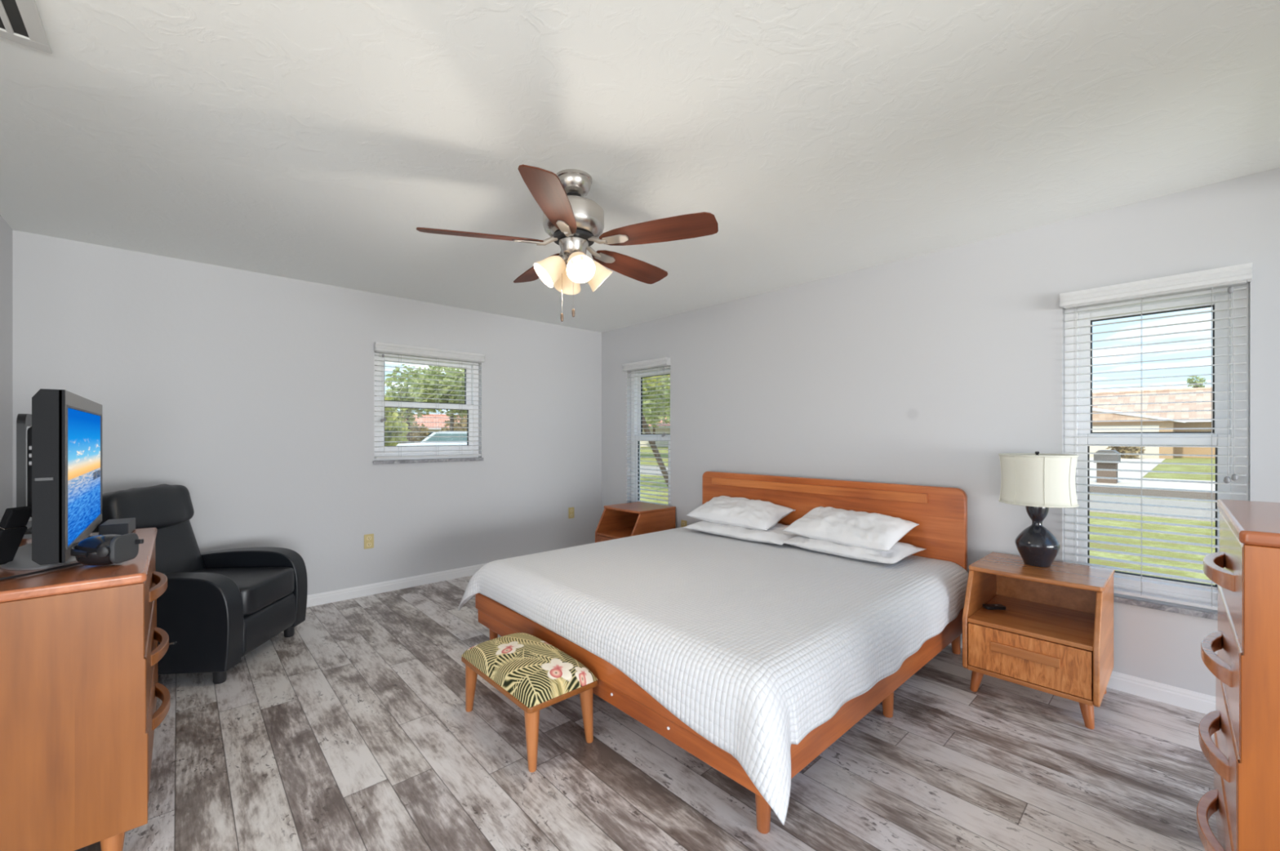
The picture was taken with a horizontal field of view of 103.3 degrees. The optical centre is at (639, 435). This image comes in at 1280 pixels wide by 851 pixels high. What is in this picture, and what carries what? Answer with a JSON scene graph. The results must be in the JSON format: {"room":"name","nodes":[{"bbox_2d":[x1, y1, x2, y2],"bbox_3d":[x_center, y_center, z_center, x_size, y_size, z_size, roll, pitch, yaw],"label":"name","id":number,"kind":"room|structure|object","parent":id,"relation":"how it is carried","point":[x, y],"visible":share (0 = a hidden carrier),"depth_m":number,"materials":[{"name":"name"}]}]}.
{"room":"bedroom","nodes":[
{"label":"bedroom","id":0,"kind":"room"},
{"bbox_2d":[0,214,12,521],"bbox_3d":[-1.824,0.061,0.867,0.150,2.440,5.230,0,0,-42],"label":"wall","id":1,"kind":"structure","parent":0,"point":[6,231],"depth_m":2.73,"materials":[{"name":"white paint"}]},
{"bbox_2d":[12,230,601,595],"bbox_3d":[-2.088,0.061,4.269,4.350,2.440,0.150,0,0,-42],"label":"wall","id":2,"kind":"structure","parent":0,"point":[251,393],"depth_m":3.77,"materials":[{"name":"white paint"}]},
{"bbox_2d":[364,533,373,548],"bbox_3d":[-2.183,0.850,4.075,0.072,0.116,0.009,0,0,-42],"label":"wall outlet","id":3,"kind":"object","parent":2,"relation":"attached to","point":[368,538],"visible":1,"depth_m":4.07,"materials":[{"name":"brown plastic"}]},
{"bbox_2d":[306,562,487,607],"bbox_3d":[-1.977,1.238,4.259,4.200,0.086,0.015,0,0,-42],"label":"baseboard","id":4,"kind":"structure","parent":2,"relation":"attached to","point":[323,597],"depth_m":4.17,"materials":[{"name":"white wood"}]},
{"bbox_2d":[373,351,483,464],"bbox_3d":[-1.858,-0.244,4.457,0.941,0.949,0.162,0,0,-42],"label":"window","id":5,"kind":"structure","parent":2,"relation":"in","point":[470,413],"depth_m":4.44,"materials":[{"name":"white plastic"}]},
{"bbox_2d":[373,342,484,458],"bbox_3d":[-1.808,-0.284,4.402,0.923,0.939,0.092,0,0,-42],"label":"window blind","id":6,"kind":"object","parent":5,"relation":"attached to","point":[379,347],"visible":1,"depth_m":4.36,"materials":[{"name":"white plastic"}]},
{"bbox_2d":[568,506,573,518],"bbox_3d":[-0.732,0.822,5.400,0.072,0.116,0.009,0,0,-42],"label":"wall outlet","id":7,"kind":"object","parent":2,"relation":"attached to","point":[571,510],"visible":1,"depth_m":5.39,"materials":[{"name":"brown plastic"}]},
{"bbox_2d":[0,0,1279,332],"bbox_3d":[-0.269,-1.218,2.389,4.500,0.120,5.380,0,0,-42],"label":"ceiling","id":8,"kind":"structure","parent":0,"point":[309,140],"depth_m":1.90,"materials":[{"name":"white paint"}]},
{"bbox_2d":[0,0,52,53],"bbox_3d":[-1.753,-1.155,1.278,0.304,0.008,0.400,0,0,-42],"label":"ceiling vent","id":9,"kind":"object","parent":8,"relation":"in","point":[20,21],"visible":1,"depth_m":1.42,"materials":[{"name":"grey"}]},
{"bbox_2d":[416,164,718,321],"bbox_3d":[-0.294,-0.834,2.315,1.250,0.650,1.252,0,0,-42],"label":"ceiling fan","id":10,"kind":"object","parent":8,"relation":"hanging from","point":[574,221],"visible":1,"depth_m":2.19,"materials":[{"name":"brown wood"}]},
{"bbox_2d":[74,575,1218,850],"bbox_3d":[-0.269,1.341,2.389,4.500,0.120,5.380,0,0,-42],"label":"floor","id":11,"kind":"structure","parent":0,"point":[353,730],"depth_m":1.93,"materials":[{"name":"grey wood"}]},
{"bbox_2d":[0,527,170,850],"bbox_3d":[-2.026,0.848,1.746,0.594,0.868,1.046,0,0,-42],"label":"dresser","id":12,"kind":"object","parent":11,"relation":"on","point":[80,653],"visible":1,"depth_m":1.44,"materials":[{"name":"brown wood"}]},
{"bbox_2d":[0,506,31,564],"bbox_3d":[-1.962,0.311,1.571,0.095,0.180,0.067,0,0,0],"label":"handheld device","id":13,"kind":"object","parent":12,"relation":"on","point":[13,528],"visible":0.94,"depth_m":1.57,"materials":[{"name":"black plastic"}]},
{"bbox_2d":[16,413,31,533],"bbox_3d":[-2.709,0.161,2.266,0.120,0.505,0.550,0,0,-42],"label":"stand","id":14,"kind":"object","parent":12,"relation":"on","point":[23,420],"visible":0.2,"depth_m":2.06,"materials":[{"name":"black plastic"}]},
{"bbox_2d":[0,562,81,579],"bbox_3d":[-1.844,0.407,1.510,0.094,0.008,0.525,0,0,15],"label":"cable","id":15,"kind":"object","parent":12,"relation":"on","point":[75,563],"visible":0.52,"depth_m":1.51,"materials":[{"name":"black plastic"}]},
{"bbox_2d":[0,388,102,569],"bbox_3d":[-2.064,0.139,1.794,0.250,0.548,0.986,0,0,-42],"label":"television","id":16,"kind":"object","parent":12,"relation":"on","point":[64,435],"visible":0.88,"depth_m":1.50,"materials":[{"name":"black plastic"}]},
{"bbox_2d":[28,445,31,465],"bbox_3d":[-1.742,0.057,1.450,0.009,0.055,0.012,0,0,-42],"label":"socket","id":17,"kind":"object","parent":16,"relation":"attached to","point":[30,446],"depth_m":1.44,"materials":[{"name":"grey plastic"}]},
{"bbox_2d":[71,532,143,565],"bbox_3d":[-1.718,0.365,1.619,0.162,0.094,0.122,0,0,-12],"label":"headset","id":18,"kind":"object","parent":12,"relation":"on","point":[108,548],"visible":0.99,"depth_m":1.59,"materials":[{"name":"black plastic"}]},
{"bbox_2d":[98,517,135,534],"bbox_3d":[-2.203,0.387,2.135,0.085,0.052,0.190,0,0,-38],"label":"box","id":19,"kind":"object","parent":12,"relation":"on","point":[117,526],"visible":0.8,"depth_m":2.08,"materials":[{"name":"grey plastic"}]},
{"bbox_2d":[92,484,307,684],"bbox_3d":[-2.541,0.783,2.900,0.841,0.997,0.742,0,0,-6],"label":"recliner","id":20,"kind":"object","parent":11,"relation":"on","point":[215,607],"visible":0.74,"depth_m":2.78,"materials":[{"name":"black leather"}]},
{"bbox_2d":[192,566,294,615],"bbox_3d":[-2.433,0.896,2.917,0.623,0.171,0.487,0,0,-6],"label":"seat cushion","id":21,"kind":"object","parent":20,"relation":"on","point":[260,588],"depth_m":2.94,"materials":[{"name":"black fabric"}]},
{"bbox_2d":[461,632,598,772],"bbox_3d":[-0.505,1.109,2.244,0.336,0.344,0.624,0,0,-42],"label":"footstool","id":22,"kind":"object","parent":11,"relation":"on","point":[532,673],"visible":1,"depth_m":2.11,"materials":[{"name":"multicoloured fabric"}]},
{"bbox_2d":[461,632,598,707],"bbox_3d":[-0.505,0.982,2.244,0.328,0.088,0.616,0,0,-42],"label":"cushion","id":23,"kind":"object","parent":22,"relation":"on","point":[528,669],"depth_m":2.11,"materials":[{"name":"fabric"}]},
{"bbox_2d":[595,501,675,542],"bbox_3d":[-0.051,0.976,4.776,0.586,0.612,0.522,0,0,-42],"label":"nightstand","id":24,"kind":"object","parent":11,"relation":"on","point":[616,521],"visible":0.38,"depth_m":4.74,"materials":[{"name":"brown wood"}]},
{"bbox_2d":[596,526,634,538],"bbox_3d":[-0.047,0.919,4.779,0.552,0.020,0.470,0,0,-42],"label":"shelf","id":25,"kind":"object","parent":24,"relation":"attached to","point":[612,532],"depth_m":4.75,"materials":[{"name":"brown wood"}]},
{"bbox_2d":[475,471,967,833],"bbox_3d":[0.476,0.795,3.007,2.116,0.972,2.042,0,0,-42],"label":"bed","id":26,"kind":"object","parent":11,"relation":"on","point":[940,513],"visible":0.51,"depth_m":2.83,"materials":[{"name":"brown wood"}]},
{"bbox_3d":[0.476,0.866,3.012,2.010,0.199,1.905,0,0,-42],"label":"mattress","id":27,"kind":"object","parent":26,"relation":"on","visible":0},
{"bbox_2d":[457,526,968,824],"bbox_3d":[0.437,0.920,2.958,2.147,0.354,2.224,0,0,-42],"label":"coverlet","id":28,"kind":"object","parent":27,"relation":"on","point":[754,646],"visible":0.88,"depth_m":2.16,"materials":[{"name":"white fabric"}]},
{"bbox_2d":[683,520,799,544],"bbox_3d":[0.799,0.692,3.776,0.464,0.096,0.863,0,0,-43],"label":"pillow","id":29,"kind":"object","parent":28,"relation":"on","point":[774,535],"visible":0.62,"depth_m":3.58,"materials":[{"name":"white fabric"}]},
{"bbox_2d":[686,495,795,529],"bbox_3d":[0.757,0.578,3.877,0.393,0.184,0.732,0,0,-44],"label":"pillow","id":30,"kind":"object","parent":29,"relation":"on","point":[757,514],"visible":0.98,"depth_m":3.75,"materials":[{"name":"white fabric"}]},
{"bbox_2d":[784,534,926,563],"bbox_3d":[1.333,0.688,3.217,0.424,0.104,0.745,0,0,-39],"label":"pillow","id":31,"kind":"object","parent":28,"relation":"on","point":[899,551],"visible":0.67,"depth_m":3.02,"materials":[{"name":"white fabric"}]},
{"bbox_2d":[782,506,919,551],"bbox_3d":[1.333,0.581,3.250,0.385,0.185,0.715,0,0,-38],"label":"pillow","id":32,"kind":"object","parent":31,"relation":"on","point":[871,531],"visible":1,"depth_m":3.12,"materials":[{"name":"white fabric"}]},
{"bbox_2d":[962,551,1115,728],"bbox_3d":[1.994,0.976,2.537,0.586,0.612,0.522,0,0,-42],"label":"nightstand","id":33,"kind":"object","parent":11,"relation":"on","point":[1054,633],"visible":0.99,"depth_m":2.43,"materials":[{"name":"brown wood"}]},
{"bbox_2d":[982,603,1005,609],"bbox_3d":[1.867,0.900,2.667,0.100,0.018,0.048,0,0,0],"label":"remote control","id":34,"kind":"object","parent":33,"relation":"on","point":[992,606],"visible":1,"depth_m":2.65,"materials":[{"name":"black plastic"}]},
{"bbox_2d":[967,594,1094,650],"bbox_3d":[1.998,0.919,2.541,0.552,0.020,0.470,0,0,-42],"label":"shelf","id":35,"kind":"object","parent":33,"relation":"attached to","point":[1070,625],"depth_m":2.49,"materials":[{"name":"brown wood"}]},
{"bbox_2d":[998,451,1079,566],"bbox_3d":[2.064,0.376,2.630,0.329,0.588,0.329,0,0,-42],"label":"table lamp","id":36,"kind":"object","parent":33,"relation":"on","point":[1038,482],"visible":1,"depth_m":2.55,"materials":[{"name":"white fabric"}]},
{"bbox_2d":[1196,498,1279,850],"bbox_3d":[1.699,0.740,1.168,0.776,1.083,0.558,0,0,-44],"label":"chest","id":37,"kind":"object","parent":11,"relation":"on","point":[1244,753],"visible":1,"depth_m":1.07,"materials":[{"name":"brown wood"}]},
{"bbox_2d":[601,167,1279,696],"bbox_3d":[1.337,0.061,3.856,0.150,2.440,5.380,0,0,-42],"label":"wall","id":38,"kind":"structure","parent":0,"point":[926,369],"depth_m":3.14,"materials":[{"name":"white paint"}]},
{"bbox_2d":[631,365,670,506],"bbox_3d":[0.123,0.060,5.162,0.162,1.557,0.666,0,0,-42],"label":"window","id":39,"kind":"structure","parent":38,"relation":"in","point":[637,416],"depth_m":5.35,"materials":[{"name":"white plastic"}]},
{"bbox_2d":[622,356,671,505],"bbox_3d":[0.067,0.020,5.111,0.092,1.547,0.648,0,0,-42],"label":"window blind","id":40,"kind":"object","parent":39,"relation":"attached to","point":[660,362],"visible":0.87,"depth_m":5.07,"materials":[{"name":"white plastic"}]},
{"bbox_2d":[680,520,686,527],"bbox_3d":[0.411,0.852,4.751,0.009,0.116,0.072,0,0,-42],"label":"wall outlet","id":41,"kind":"object","parent":38,"relation":"attached to","point":[683,522],"visible":0.52,"depth_m":4.75,"materials":[{"name":"brown plastic"}]},
{"bbox_2d":[949,632,1215,713],"bbox_3d":[1.281,1.238,3.795,0.015,0.086,5.065,0,0,-42],"label":"baseboard","id":42,"kind":"structure","parent":38,"relation":"attached to","point":[1200,702],"depth_m":2.44,"materials":[{"name":"white wood"}]},
{"bbox_2d":[1064,280,1248,620],"bbox_3d":[2.533,0.060,2.523,0.162,1.557,0.670,0,0,-42],"label":"window","id":43,"kind":"structure","parent":38,"relation":"in","point":[1148,588],"depth_m":2.46,"materials":[{"name":"white plastic"}]},
{"bbox_2d":[1059,262,1252,609],"bbox_3d":[2.478,0.020,2.472,0.092,1.547,0.652,0,0,-42],"label":"window blind","id":44,"kind":"object","parent":43,"relation":"attached to","point":[1232,276],"visible":0.82,"depth_m":2.43,"materials":[{"name":"white plastic"}]},
{"label":"outside","id":45,"kind":"structure","parent":0,"visible":0},
{"bbox_3d":[-15.122,1.542,32.216,4.100,0.250,21.000,0,0,-42],"label":"driveway","id":46,"kind":"object","parent":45,"visible":0},
{"bbox_2d":[384,394,411,445],"bbox_3d":[-15.788,-0.594,30.352,4.764,4.050,4.407,0,0,-42],"label":"tree","id":47,"kind":"object","parent":46,"relation":"on","point":[388,413],"visible":0.21,"depth_m":30.12,"materials":[{"name":"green plant"}]},
{"bbox_2d":[396,431,466,445],"bbox_3d":[-10.937,0.586,28.176,4.668,1.660,1.900,0,0,-20],"label":"car","id":48,"kind":"object","parent":46,"relation":"on","point":[437,433],"visible":0.16,"depth_m":27.40,"materials":[{"name":"white paint"}]},
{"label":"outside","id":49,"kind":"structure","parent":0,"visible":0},
{"bbox_2d":[640,446,1215,584],"bbox_3d":[24.014,1.556,75.414,129.840,0.250,190.000,0,0,-42],"label":"lawn","id":50,"kind":"structure","parent":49,"point":[1161,467],"depth_m":7.53,"materials":[{"name":"green plant"}]},
{"bbox_2d":[396,419,430,444],"bbox_3d":[-26.936,-0.296,56.168,7.344,4.050,7.348,0,0,-42],"label":"shrub","id":51,"kind":"object","parent":50,"relation":"on","point":[423,428],"visible":0.2,"depth_m":55.69,"materials":[{"name":"brown plant"}]},
{"bbox_2d":[402,413,464,439],"bbox_3d":[-29.988,-0.844,72.513,12.200,4.550,10.260,0,0,-23],"label":"house","id":52,"kind":"structure","parent":50,"relation":"on","point":[420,420],"depth_m":70.33,"materials":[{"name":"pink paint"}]},
{"bbox_2d":[440,413,466,431],"bbox_3d":[-20.170,-0.610,60.881,7.608,4.907,7.836,0,0,-42],"label":"shrub","id":53,"kind":"object","parent":50,"relation":"on","point":[463,420],"visible":0.09,"depth_m":58.56,"materials":[{"name":"brown plant"}]},
{"bbox_2d":[640,417,670,446],"bbox_3d":[8.336,-0.893,68.001,21.200,4.650,11.260,0,0,23],"label":"house","id":54,"kind":"structure","parent":50,"relation":"on","point":[668,425],"depth_m":65.06,"materials":[{"name":"beige paint"}]},
{"bbox_2d":[642,374,670,426],"bbox_3d":[-0.412,-2.836,33.811,9.187,8.534,8.701,0,0,-42],"label":"tree","id":55,"kind":"object","parent":50,"relation":"on","point":[651,397],"visible":0.08,"depth_m":32.75,"materials":[{"name":"green plant"}]},
{"bbox_2d":[642,374,670,485],"bbox_3d":[-0.634,-1.036,13.721,4.049,4.992,4.158,0,0,-42],"label":"tree","id":56,"kind":"object","parent":50,"relation":"on","point":[655,451],"visible":0.03,"depth_m":13.74,"materials":[{"name":"plant"}]},
{"bbox_2d":[642,377,670,442],"bbox_3d":[1.725,-3.308,59.940,9.123,9.478,9.472,0,0,-42],"label":"tree","id":57,"kind":"object","parent":50,"relation":"on","point":[655,400],"visible":0.04,"depth_m":58.63,"materials":[{"name":"green plant"}]},
{"bbox_2d":[1105,445,1146,458],"bbox_3d":[30.620,0.774,31.931,1.545,1.707,1.847,0,0,-16],"label":"shrub","id":58,"kind":"object","parent":50,"relation":"on","point":[1120,449],"visible":0.53,"depth_m":31.46,"materials":[{"name":"brown plant"}]},
{"bbox_2d":[1089,386,1215,458],"bbox_3d":[40.453,-1.044,34.866,15.460,4.950,31.150,0,0,-42],"label":"house","id":59,"kind":"structure","parent":50,"relation":"on","point":[1206,396],"depth_m":34.09,"materials":[{"name":"beige paint"}]},
{"bbox_2d":[1186,375,1206,387],"bbox_3d":[48.570,-1.943,44.161,1.405,6.750,1.300,0,0,-42],"label":"tree","id":60,"kind":"object","parent":50,"relation":"on","point":[1189,380],"visible":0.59,"depth_m":44.05,"materials":[{"name":"green plant"}]},
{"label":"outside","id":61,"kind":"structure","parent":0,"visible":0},
{"bbox_2d":[640,465,1215,521],"bbox_3d":[-15.915,1.546,38.941,3.600,0.250,190.000,0,0,-42],"label":"street","id":62,"kind":"structure","parent":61,"point":[1197,513],"depth_m":10.26,"materials":[{"name":"grey asphalt"}]},
{"bbox_2d":[384,364,429,442],"bbox_3d":[-20.016,-2.380,43.571,4.044,7.624,4.016,0,0,-14],"label":"tree","id":63,"kind":"object","parent":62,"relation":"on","point":[397,388],"visible":0.42,"depth_m":42.83,"materials":[{"name":"green plant"}]},
{"bbox_2d":[408,365,466,431],"bbox_3d":[-14.312,-2.070,38.354,5.983,7.002,6.088,0,0,-42],"label":"tree","id":64,"kind":"object","parent":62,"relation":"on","point":[457,393],"visible":0.63,"depth_m":37.08,"materials":[{"name":"green plant"}]},
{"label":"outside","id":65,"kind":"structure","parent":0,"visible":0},
{"bbox_2d":[1089,456,1165,486],"bbox_3d":[20.033,1.536,26.202,26.100,0.250,9.300,0,0,-42],"label":"driveway","id":66,"kind":"structure","parent":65,"point":[1135,466],"depth_m":21.41,"materials":[{"name":"concrete"}]},
{"bbox_2d":[1093,449,1120,483],"bbox_3d":[14.102,0.931,15.273,0.720,1.000,0.540,0,0,-42],"label":"mailbox","id":67,"kind":"object","parent":66,"relation":"on","point":[1110,457],"visible":0.71,"depth_m":15.09,"materials":[{"name":"brown"}]},
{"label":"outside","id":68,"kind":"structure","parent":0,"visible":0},
{"bbox_2d":[1130,477,1215,490],"bbox_3d":[16.648,1.536,13.968,4.600,0.250,4.200,0,0,-42],"label":"sidewalk","id":69,"kind":"structure","parent":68,"point":[1175,485],"depth_m":14.62,"materials":[{"name":"concrete"}]},
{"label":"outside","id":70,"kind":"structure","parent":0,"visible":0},
{"bbox_2d":[1089,485,1215,499],"bbox_3d":[27.209,1.536,-2.931,2.400,0.250,70.000,0,0,-42],"label":"sidewalk","id":71,"kind":"structure","parent":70,"point":[1194,495],"depth_m":12.52,"materials":[{"name":"grey concrete"}]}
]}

